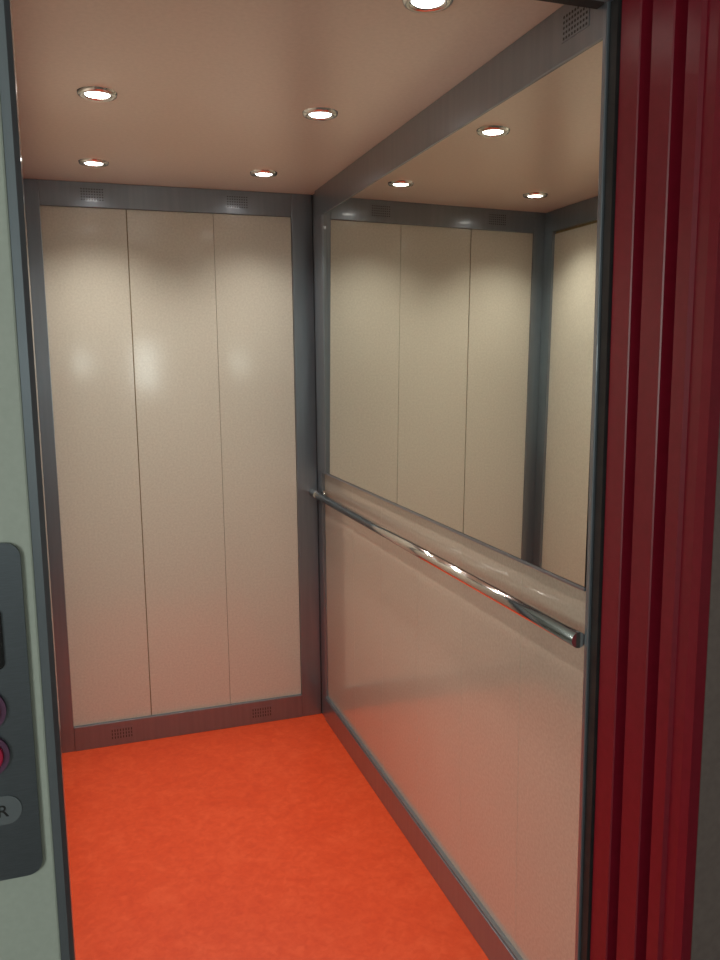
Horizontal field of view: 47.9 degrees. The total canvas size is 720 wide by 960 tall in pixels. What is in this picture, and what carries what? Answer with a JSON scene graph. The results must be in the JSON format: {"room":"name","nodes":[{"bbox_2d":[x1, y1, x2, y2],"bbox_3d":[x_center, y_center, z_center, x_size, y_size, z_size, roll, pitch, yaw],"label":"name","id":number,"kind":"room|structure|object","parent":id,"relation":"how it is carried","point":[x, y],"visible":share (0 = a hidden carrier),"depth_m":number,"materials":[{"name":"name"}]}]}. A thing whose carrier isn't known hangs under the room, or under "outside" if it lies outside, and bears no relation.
{"room":"elevator","nodes":[
{"label":"elevator","id":0,"kind":"room"},
{"bbox_2d":[0,0,75,959],"bbox_3d":[-0.597,0.254,0.964,0.442,2.300,0.040,-3,9,-18],"label":"panel","id":1,"kind":"object","parent":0,"point":[37,922],"depth_m":0.98,"materials":[{"name":"grey metal"}]},
{"bbox_2d":[0,542,42,880],"bbox_3d":[-0.460,0.292,0.987,0.112,0.432,0.015,-3,9,-18],"label":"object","id":2,"kind":"object","parent":1,"relation":"attached to","point":[20,830],"visible":1,"depth_m":1.00,"materials":[{"name":"silver metal"}]},
{"bbox_2d":[40,206,300,725],"bbox_3d":[-0.703,-0.033,3.281,1.205,2.200,0.050,-3,9,-18],"label":"wall","id":3,"kind":"structure","parent":0,"point":[170,334],"depth_m":3.24,"materials":[{"name":"beige laminate"}]},
{"bbox_2d":[23,178,74,752],"bbox_3d":[-1.180,0.005,3.061,0.071,2.200,0.090,-3,9,-18],"label":"trim","id":4,"kind":"structure","parent":3,"relation":"attached to","point":[31,190],"depth_m":3.07,"materials":[{"name":"grey metal"}]},
{"bbox_2d":[79,187,104,201],"bbox_3d":[-0.991,-1.055,2.998,0.090,0.048,0.003,-3,9,-18],"label":"air vent","id":5,"kind":"object","parent":3,"relation":"attached to","point":[85,194],"visible":1,"depth_m":3.00,"materials":[{"name":"grey metal"}]},
{"bbox_2d":[110,726,133,739],"bbox_3d":[-0.968,1.029,3.299,0.090,0.048,0.003,-3,9,-18],"label":"air vent","id":6,"kind":"object","parent":3,"relation":"attached to","point":[122,732],"visible":1,"depth_m":3.30,"materials":[{"name":"grey metal"}]},
{"bbox_2d":[38,179,290,216],"bbox_3d":[-0.723,-1.072,3.099,0.940,0.090,0.023,-3,9,-18],"label":"trim","id":7,"kind":"structure","parent":3,"relation":"attached to","point":[51,192],"depth_m":3.08,"materials":[{"name":"grey metal"}]},
{"bbox_2d":[74,694,302,750],"bbox_3d":[-0.701,1.011,3.402,0.940,0.100,0.026,-3,9,-18],"label":"baseboard","id":8,"kind":"structure","parent":3,"relation":"attached to","point":[96,735],"depth_m":3.38,"materials":[{"name":"grey metal"}]},
{"bbox_2d":[226,195,248,208],"bbox_3d":[-0.479,-1.085,3.168,0.090,0.048,0.003,-3,9,-18],"label":"air vent","id":9,"kind":"object","parent":3,"relation":"attached to","point":[235,202],"visible":1,"depth_m":3.17,"materials":[{"name":"grey metal"}]},
{"bbox_2d":[251,705,271,718],"bbox_3d":[-0.421,0.996,3.481,0.090,0.048,0.003,-3,9,-18],"label":"air vent","id":10,"kind":"object","parent":3,"relation":"attached to","point":[265,711],"visible":1,"depth_m":3.48,"materials":[{"name":"grey metal"}]},
{"bbox_2d":[291,194,321,715],"bbox_3d":[-0.223,-0.057,3.414,0.092,2.200,0.024,-3,9,-18],"label":"trim","id":11,"kind":"structure","parent":3,"relation":"attached to","point":[301,204],"depth_m":3.39,"materials":[{"name":"grey metal"}]},
{"bbox_2d":[62,713,488,959],"bbox_3d":[-0.371,1.219,2.506,1.205,0.060,2.050,-3,9,-18],"label":"floor","id":12,"kind":"structure","parent":0,"point":[266,840],"depth_m":2.54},
{"bbox_2d":[11,0,563,194],"bbox_3d":[-0.395,-1.012,2.180,1.205,0.050,2.050,-3,9,-18],"label":"ceiling","id":13,"kind":"structure","parent":0,"point":[211,93],"depth_m":1.91,"materials":[{"name":"paint"}]},
{"bbox_2d":[78,158,108,166],"bbox_3d":[-0.885,-1.052,2.695,0.098,0.009,0.098,-3,9,-18],"label":"recessed light","id":14,"kind":"object","parent":13,"relation":"in","point":[89,162],"visible":1,"depth_m":2.68,"materials":[{"name":"silver metal"}]},
{"bbox_2d":[76,86,117,101],"bbox_3d":[-0.651,-0.955,2.010,0.098,0.009,0.098,-3,9,-18],"label":"recessed light","id":15,"kind":"object","parent":13,"relation":"in","point":[92,93],"visible":1,"depth_m":2.00,"materials":[{"name":"silver metal"}]},
{"bbox_2d":[250,170,276,177],"bbox_3d":[-0.341,-1.085,2.876,0.098,0.009,0.098,-3,9,-18],"label":"recessed light","id":16,"kind":"object","parent":13,"relation":"in","point":[256,173],"visible":1,"depth_m":2.86,"materials":[{"name":"silver metal"}]},
{"bbox_2d":[302,107,337,120],"bbox_3d":[-0.107,-0.987,2.191,0.098,0.009,0.098,-3,9,-18],"label":"recessed light","id":17,"kind":"object","parent":13,"relation":"in","point":[318,113],"visible":1,"depth_m":2.18,"materials":[{"name":"silver metal"}]},
{"bbox_2d":[402,0,453,12],"bbox_3d":[0.126,-0.890,1.507,0.098,0.009,0.098,-3,9,-18],"label":"recessed light","id":18,"kind":"object","parent":13,"relation":"in","point":[419,6],"visible":1,"depth_m":1.52,"materials":[{"name":"silver metal"}]},
{"bbox_2d":[325,474,585,959],"bbox_3d":[0.168,0.070,2.514,0.050,2.200,1.986,-3,9,-18],"label":"wall","id":19,"kind":"structure","parent":0,"point":[472,709],"depth_m":2.15,"materials":[{"name":"laminate"}]},
{"bbox_2d":[312,193,327,716],"bbox_3d":[-0.162,-0.055,3.392,0.018,2.200,0.074,-3,9,-18],"label":"trim","id":20,"kind":"structure","parent":19,"relation":"attached to","point":[320,476],"depth_m":3.44,"materials":[{"name":"grey metal"}]},
{"bbox_2d":[325,696,522,959],"bbox_3d":[0.164,1.113,2.616,0.022,0.106,1.902,-3,9,-18],"label":"baseboard","id":21,"kind":"structure","parent":19,"relation":"attached to","point":[489,936],"depth_m":2.46,"materials":[{"name":"grey metal"}]},
{"bbox_2d":[309,488,584,647],"bbox_3d":[0.118,0.184,2.503,0.050,0.044,1.964,-3,9,-18],"label":"handrail","id":22,"kind":"object","parent":19,"relation":"attached to","point":[550,624],"visible":1,"depth_m":2.00,"materials":[{"name":"silver metal"}]},
{"bbox_2d":[313,40,602,590],"bbox_3d":[0.137,-0.409,2.391,0.029,1.006,1.900,-3,9,-18],"label":"wall mirror","id":23,"kind":"object","parent":19,"relation":"attached to","point":[455,290],"visible":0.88,"depth_m":1.93,"materials":[{"name":"clear glass"}]},
{"bbox_2d":[315,4,603,217],"bbox_3d":[0.139,-0.959,2.312,0.028,0.105,1.902,-3,9,-18],"label":"trim","id":24,"kind":"structure","parent":19,"relation":"attached to","point":[539,51],"depth_m":1.91,"materials":[{"name":"grey metal"}]},
{"bbox_2d":[561,6,589,43],"bbox_3d":[0.399,-0.851,1.504,0.003,0.048,0.090,-3,9,-18],"label":"air vent","id":25,"kind":"object","parent":19,"relation":"attached to","point":[575,20],"visible":0.91,"depth_m":1.51,"materials":[{"name":"grey metal"}]},
{"bbox_2d":[538,0,621,959],"bbox_3d":[-0.061,0.211,1.395,1.205,2.250,0.064,-3,9,-18],"label":"door frame","id":26,"kind":"structure","parent":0,"point":[612,18],"depth_m":1.51,"materials":[{"name":"black metal"}]},
{"bbox_2d":[691,419,719,959],"bbox_3d":[0.301,0.004,1.230,5.500,2.700,0.030,-3,9,-18],"label":"wall","id":27,"kind":"structure","parent":0,"point":[705,945],"depth_m":1.39,"materials":[{"name":"paint"}]},
{"bbox_2d":[646,0,719,959],"bbox_3d":[0.547,0.184,1.363,0.031,2.300,0.080,-3,9,-18],"label":"elevator door","id":28,"kind":"structure","parent":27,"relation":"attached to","point":[695,387],"depth_m":1.33,"materials":[{"name":"red metal"}]},
{"bbox_3d":[0.576,0.193,1.471,0.089,2.250,0.194,-3,9,-18],"label":"door","id":29,"kind":"structure","parent":27,"relation":"in","visible":0},
{"bbox_2d":[590,0,652,959],"bbox_3d":[0.488,0.158,1.510,0.047,2.290,0.054,-3,9,-18],"label":"elevator door","id":30,"kind":"structure","parent":29,"relation":"attached to","point":[637,15],"depth_m":1.46,"materials":[{"name":"red paint"}]},
{"bbox_2d":[616,0,688,959],"bbox_3d":[0.515,0.167,1.444,0.038,2.290,0.055,-3,9,-18],"label":"elevator door","id":31,"kind":"structure","parent":29,"relation":"attached to","point":[670,17],"depth_m":1.40,"materials":[{"name":"red paint"}]}
]}

